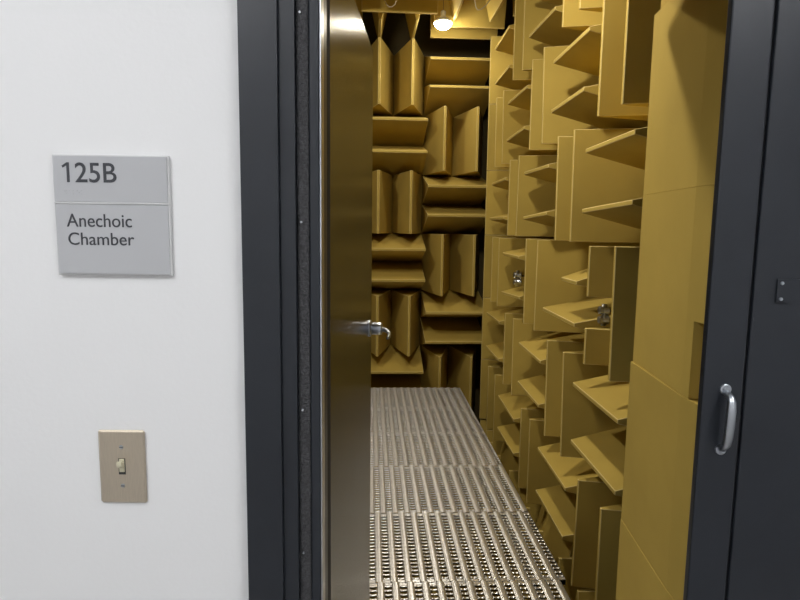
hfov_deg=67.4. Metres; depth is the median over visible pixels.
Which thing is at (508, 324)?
wedge
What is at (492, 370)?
wedge
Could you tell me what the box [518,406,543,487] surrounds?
wedge
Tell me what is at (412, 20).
wedge
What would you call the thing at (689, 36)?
wedge
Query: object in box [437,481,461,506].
wedge
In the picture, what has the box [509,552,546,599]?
wedge
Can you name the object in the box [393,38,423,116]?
wedge
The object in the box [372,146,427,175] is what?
wedge
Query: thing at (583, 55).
wedge
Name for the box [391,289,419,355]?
wedge
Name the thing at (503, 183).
wedge
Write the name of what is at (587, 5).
wedge
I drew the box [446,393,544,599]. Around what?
support beam
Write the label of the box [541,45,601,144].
wedge
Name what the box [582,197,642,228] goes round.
wedge
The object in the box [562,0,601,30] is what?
wedge
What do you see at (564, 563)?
wedge
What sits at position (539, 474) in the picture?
wedge
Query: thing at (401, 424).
floor grating
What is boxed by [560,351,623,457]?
wedge
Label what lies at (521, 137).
wedge
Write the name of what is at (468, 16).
wedge
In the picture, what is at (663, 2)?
wedge
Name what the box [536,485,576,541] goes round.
wedge
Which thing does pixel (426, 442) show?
wedge
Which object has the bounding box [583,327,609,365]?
wedge
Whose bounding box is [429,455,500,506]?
wedge
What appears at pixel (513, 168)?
wedge
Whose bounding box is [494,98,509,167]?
wedge
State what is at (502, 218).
wedge
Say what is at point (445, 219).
wedge
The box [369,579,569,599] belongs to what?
floor grating
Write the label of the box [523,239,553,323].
wedge
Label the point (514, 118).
wedge
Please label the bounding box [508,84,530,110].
wedge
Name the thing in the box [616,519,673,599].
wedge
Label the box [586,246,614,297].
wedge
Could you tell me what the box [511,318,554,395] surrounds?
wedge
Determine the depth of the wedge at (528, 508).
4.06 m
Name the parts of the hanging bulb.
bulb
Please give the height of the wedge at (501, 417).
0.599 m
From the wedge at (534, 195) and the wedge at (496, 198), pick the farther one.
the wedge at (496, 198)
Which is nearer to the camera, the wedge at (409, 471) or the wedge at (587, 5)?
the wedge at (587, 5)
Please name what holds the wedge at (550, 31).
on the wedge at (560, 83)
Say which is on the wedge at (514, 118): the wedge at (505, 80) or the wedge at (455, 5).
the wedge at (505, 80)
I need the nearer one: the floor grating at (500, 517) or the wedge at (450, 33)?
the floor grating at (500, 517)
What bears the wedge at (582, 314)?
on the wedge at (555, 348)
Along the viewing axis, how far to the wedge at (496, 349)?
5.44 m
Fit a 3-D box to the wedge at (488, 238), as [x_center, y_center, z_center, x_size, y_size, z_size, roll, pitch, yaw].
[1.160,-0.320,5.779,0.713,0.599,0.298,0,7,-3]
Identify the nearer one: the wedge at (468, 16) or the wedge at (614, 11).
the wedge at (614, 11)
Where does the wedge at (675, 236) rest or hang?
on the wedge at (661, 422)
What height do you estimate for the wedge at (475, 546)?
0.700 m
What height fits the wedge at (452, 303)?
0.298 m
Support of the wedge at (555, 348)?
on the wedge at (567, 470)
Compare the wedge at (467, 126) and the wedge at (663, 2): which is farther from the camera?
the wedge at (467, 126)
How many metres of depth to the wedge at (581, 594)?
3.15 m
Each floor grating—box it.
[369,511,565,584]
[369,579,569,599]
[370,407,484,432]
[370,432,502,466]
[370,465,527,513]
[371,387,469,407]
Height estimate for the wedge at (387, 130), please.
0.298 m
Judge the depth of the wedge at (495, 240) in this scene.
5.43 m
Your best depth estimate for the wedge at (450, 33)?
5.55 m
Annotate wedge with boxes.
[355,0,361,18]
[362,0,437,13]
[369,548,389,598]
[370,442,425,455]
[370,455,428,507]
[370,509,441,531]
[370,531,448,598]
[371,37,393,115]
[371,261,424,289]
[371,289,390,355]
[371,345,423,373]
[371,374,421,395]
[372,12,386,37]
[372,116,427,146]
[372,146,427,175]
[372,170,391,232]
[372,233,425,261]
[374,466,386,507]
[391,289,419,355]
[392,170,421,233]
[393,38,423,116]
[400,471,422,507]
[405,13,419,38]
[415,547,438,597]
[419,317,481,344]
[419,344,447,412]
[420,289,482,317]
[421,205,484,233]
[421,233,449,295]
[422,106,452,175]
[422,176,485,205]
[423,85,488,117]
[424,56,489,86]
[426,442,492,454]
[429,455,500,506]
[430,14,497,39]
[434,0,506,28]
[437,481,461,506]
[442,507,529,531]
[447,345,475,408]
[448,530,543,599]
[449,0,463,20]
[449,234,479,295]
[452,107,482,176]
[462,546,496,599]
[476,463,505,506]
[478,419,492,440]
[479,359,502,418]
[481,298,510,359]
[483,235,541,297]
[485,0,503,21]
[485,171,508,234]
[486,342,503,361]
[486,365,502,428]
[486,430,502,454]
[487,104,508,170]
[487,307,522,324]
[489,36,512,103]
[490,214,507,223]
[490,237,553,301]
[492,177,508,189]
[492,374,516,441]
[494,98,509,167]
[495,24,513,54]
[495,64,530,89]
[497,238,553,306]
[497,423,519,456]
[498,392,536,422]
[500,441,518,489]
[501,90,549,163]
[501,286,523,300]
[502,312,522,384]
[503,248,524,260]
[506,470,518,506]
[507,125,556,154]
[507,160,517,235]
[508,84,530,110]
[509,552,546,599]
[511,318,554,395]
[512,0,531,81]
[513,0,514,16]
[515,155,556,236]
[517,488,541,527]
[518,374,545,408]
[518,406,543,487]
[519,332,583,364]
[522,0,558,70]
[523,209,554,226]
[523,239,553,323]
[524,162,556,182]
[526,418,560,504]
[529,5,583,45]
[529,59,556,151]
[533,240,639,332]
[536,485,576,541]
[536,505,572,590]
[538,443,597,493]
[541,0,562,5]
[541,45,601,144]
[543,297,611,329]
[544,338,583,436]
[551,84,647,128]
[553,557,590,599]
[554,24,601,75]
[554,136,572,240]
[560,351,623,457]
[561,269,587,286]
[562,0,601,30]
[569,128,644,242]
[571,426,626,496]
[571,476,621,588]
[573,375,628,425]
[575,589,594,599]
[579,0,602,11]
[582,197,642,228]
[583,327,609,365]
[586,127,647,169]
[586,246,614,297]
[595,504,621,599]
[597,0,648,120]
[608,246,639,381]
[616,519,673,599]
[621,0,660,106]
[621,361,697,599]
[633,185,713,398]
[643,0,727,194]
[661,0,668,7]
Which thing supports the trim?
attached to the wall at (81, 356)
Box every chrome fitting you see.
[513,270,523,286]
[597,304,610,325]
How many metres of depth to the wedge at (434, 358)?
6.24 m
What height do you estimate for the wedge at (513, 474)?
0.700 m
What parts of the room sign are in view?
panel, panel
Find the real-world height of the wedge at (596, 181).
0.594 m
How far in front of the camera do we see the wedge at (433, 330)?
6.20 m
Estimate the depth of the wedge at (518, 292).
4.74 m
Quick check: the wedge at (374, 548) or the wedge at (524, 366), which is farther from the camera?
the wedge at (524, 366)
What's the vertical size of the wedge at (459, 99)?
0.298 m
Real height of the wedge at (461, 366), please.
0.599 m
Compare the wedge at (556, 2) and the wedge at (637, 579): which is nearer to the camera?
the wedge at (637, 579)
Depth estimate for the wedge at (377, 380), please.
6.35 m
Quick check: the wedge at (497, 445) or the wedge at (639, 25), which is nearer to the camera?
the wedge at (639, 25)
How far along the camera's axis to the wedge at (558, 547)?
3.93 m
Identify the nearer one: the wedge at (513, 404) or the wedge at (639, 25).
the wedge at (639, 25)
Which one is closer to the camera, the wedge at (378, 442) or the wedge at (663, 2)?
the wedge at (663, 2)
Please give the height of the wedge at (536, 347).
0.298 m
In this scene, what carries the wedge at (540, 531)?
on the floor
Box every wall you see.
[0,0,248,599]
[363,0,514,440]
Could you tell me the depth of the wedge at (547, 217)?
4.00 m
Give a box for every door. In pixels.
[330,0,390,599]
[683,0,799,599]
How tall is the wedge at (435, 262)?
0.599 m
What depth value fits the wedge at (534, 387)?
4.17 m
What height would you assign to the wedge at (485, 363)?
0.599 m
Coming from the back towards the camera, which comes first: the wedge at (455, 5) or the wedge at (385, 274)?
the wedge at (385, 274)
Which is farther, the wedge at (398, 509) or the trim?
the wedge at (398, 509)
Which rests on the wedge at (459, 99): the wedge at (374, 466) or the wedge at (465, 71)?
the wedge at (465, 71)
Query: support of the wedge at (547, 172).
on the wedge at (547, 217)
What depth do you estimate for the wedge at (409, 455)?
4.95 m
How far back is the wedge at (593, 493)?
3.10 m
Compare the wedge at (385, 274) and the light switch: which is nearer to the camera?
the light switch
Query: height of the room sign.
0.170 m
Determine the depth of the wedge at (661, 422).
1.89 m
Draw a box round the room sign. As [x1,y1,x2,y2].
[52,154,173,275]
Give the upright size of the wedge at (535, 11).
0.599 m
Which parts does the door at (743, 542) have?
pull handle, panel, latch plate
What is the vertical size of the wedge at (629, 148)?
0.298 m
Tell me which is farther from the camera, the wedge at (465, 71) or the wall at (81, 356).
the wedge at (465, 71)
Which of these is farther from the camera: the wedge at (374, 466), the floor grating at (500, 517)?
the wedge at (374, 466)
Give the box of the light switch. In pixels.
[98,430,147,502]
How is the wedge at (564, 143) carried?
attached to the wall
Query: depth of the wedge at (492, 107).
5.60 m
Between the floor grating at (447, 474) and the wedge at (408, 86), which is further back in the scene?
the wedge at (408, 86)
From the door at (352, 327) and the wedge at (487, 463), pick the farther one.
the wedge at (487, 463)
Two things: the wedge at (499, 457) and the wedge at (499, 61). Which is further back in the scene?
the wedge at (499, 61)
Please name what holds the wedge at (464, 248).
attached to the wall at (395, 35)
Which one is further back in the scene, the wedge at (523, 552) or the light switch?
the wedge at (523, 552)
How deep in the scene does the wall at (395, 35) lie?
6.26 m
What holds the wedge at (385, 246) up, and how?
attached to the wall at (395, 35)
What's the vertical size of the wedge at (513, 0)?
0.700 m
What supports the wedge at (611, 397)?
on the wedge at (604, 452)
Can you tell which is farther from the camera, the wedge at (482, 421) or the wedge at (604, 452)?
the wedge at (482, 421)
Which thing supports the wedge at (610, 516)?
attached to the wall
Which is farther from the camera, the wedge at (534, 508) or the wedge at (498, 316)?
the wedge at (498, 316)
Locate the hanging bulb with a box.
[434,0,451,29]
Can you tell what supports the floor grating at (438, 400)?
on the support beam
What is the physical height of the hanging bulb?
0.773 m
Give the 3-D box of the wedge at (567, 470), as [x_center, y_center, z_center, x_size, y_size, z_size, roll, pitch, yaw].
[1.244,1.015,3.590,0.706,0.298,0.622,0,7,-3]
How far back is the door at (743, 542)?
0.89 m
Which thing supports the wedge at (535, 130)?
on the wedge at (547, 172)
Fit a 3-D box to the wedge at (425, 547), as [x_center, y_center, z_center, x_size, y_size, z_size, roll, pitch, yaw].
[0.172,1.853,3.324,0.297,0.700,0.622,0,7,-3]
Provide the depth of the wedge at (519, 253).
4.67 m
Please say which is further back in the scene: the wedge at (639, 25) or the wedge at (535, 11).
the wedge at (535, 11)
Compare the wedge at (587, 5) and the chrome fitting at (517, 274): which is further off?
the chrome fitting at (517, 274)
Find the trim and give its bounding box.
[237,0,330,599]
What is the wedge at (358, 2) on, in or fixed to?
hanging from the ceiling
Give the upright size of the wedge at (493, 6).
0.700 m
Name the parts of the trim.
casing, casing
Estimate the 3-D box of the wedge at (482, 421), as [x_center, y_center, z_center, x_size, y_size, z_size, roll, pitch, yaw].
[1.090,1.533,6.009,0.597,0.700,0.310,0,7,-3]
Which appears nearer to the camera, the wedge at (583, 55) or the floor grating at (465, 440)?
the wedge at (583, 55)
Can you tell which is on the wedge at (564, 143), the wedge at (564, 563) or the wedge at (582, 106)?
the wedge at (582, 106)
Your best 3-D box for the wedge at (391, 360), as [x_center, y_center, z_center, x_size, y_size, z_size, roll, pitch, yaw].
[-0.090,0.665,6.283,0.622,0.298,0.700,0,7,-3]
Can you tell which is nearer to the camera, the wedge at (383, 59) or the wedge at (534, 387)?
the wedge at (534, 387)
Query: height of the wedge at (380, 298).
0.599 m
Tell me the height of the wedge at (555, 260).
0.599 m
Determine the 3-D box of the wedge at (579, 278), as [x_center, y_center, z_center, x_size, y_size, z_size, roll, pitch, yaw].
[1.266,-0.160,3.273,0.703,0.298,0.257,0,7,-3]
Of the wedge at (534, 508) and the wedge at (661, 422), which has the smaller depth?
the wedge at (661, 422)
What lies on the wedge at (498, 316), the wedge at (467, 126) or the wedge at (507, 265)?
the wedge at (507, 265)
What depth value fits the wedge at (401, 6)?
4.89 m
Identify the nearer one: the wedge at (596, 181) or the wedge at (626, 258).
the wedge at (626, 258)
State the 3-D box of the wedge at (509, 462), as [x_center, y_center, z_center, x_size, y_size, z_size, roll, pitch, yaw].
[0.979,1.628,5.227,0.297,0.700,0.622,0,7,-3]
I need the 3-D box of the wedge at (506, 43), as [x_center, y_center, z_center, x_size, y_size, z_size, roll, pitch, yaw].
[1.211,-2.205,5.079,0.706,0.298,0.622,0,7,-3]
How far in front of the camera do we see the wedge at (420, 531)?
3.71 m
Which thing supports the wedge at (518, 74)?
on the wedge at (522, 100)
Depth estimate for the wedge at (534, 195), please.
4.43 m
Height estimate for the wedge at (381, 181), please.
0.599 m
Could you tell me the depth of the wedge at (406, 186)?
5.99 m
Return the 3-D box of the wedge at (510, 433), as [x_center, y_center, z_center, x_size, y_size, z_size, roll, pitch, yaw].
[1.192,1.159,4.866,0.706,0.298,0.622,0,7,-3]
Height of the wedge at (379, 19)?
0.700 m
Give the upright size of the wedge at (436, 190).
0.298 m
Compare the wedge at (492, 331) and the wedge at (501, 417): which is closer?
the wedge at (501, 417)
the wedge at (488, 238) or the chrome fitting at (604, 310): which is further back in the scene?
the wedge at (488, 238)
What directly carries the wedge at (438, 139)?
attached to the wall at (395, 35)

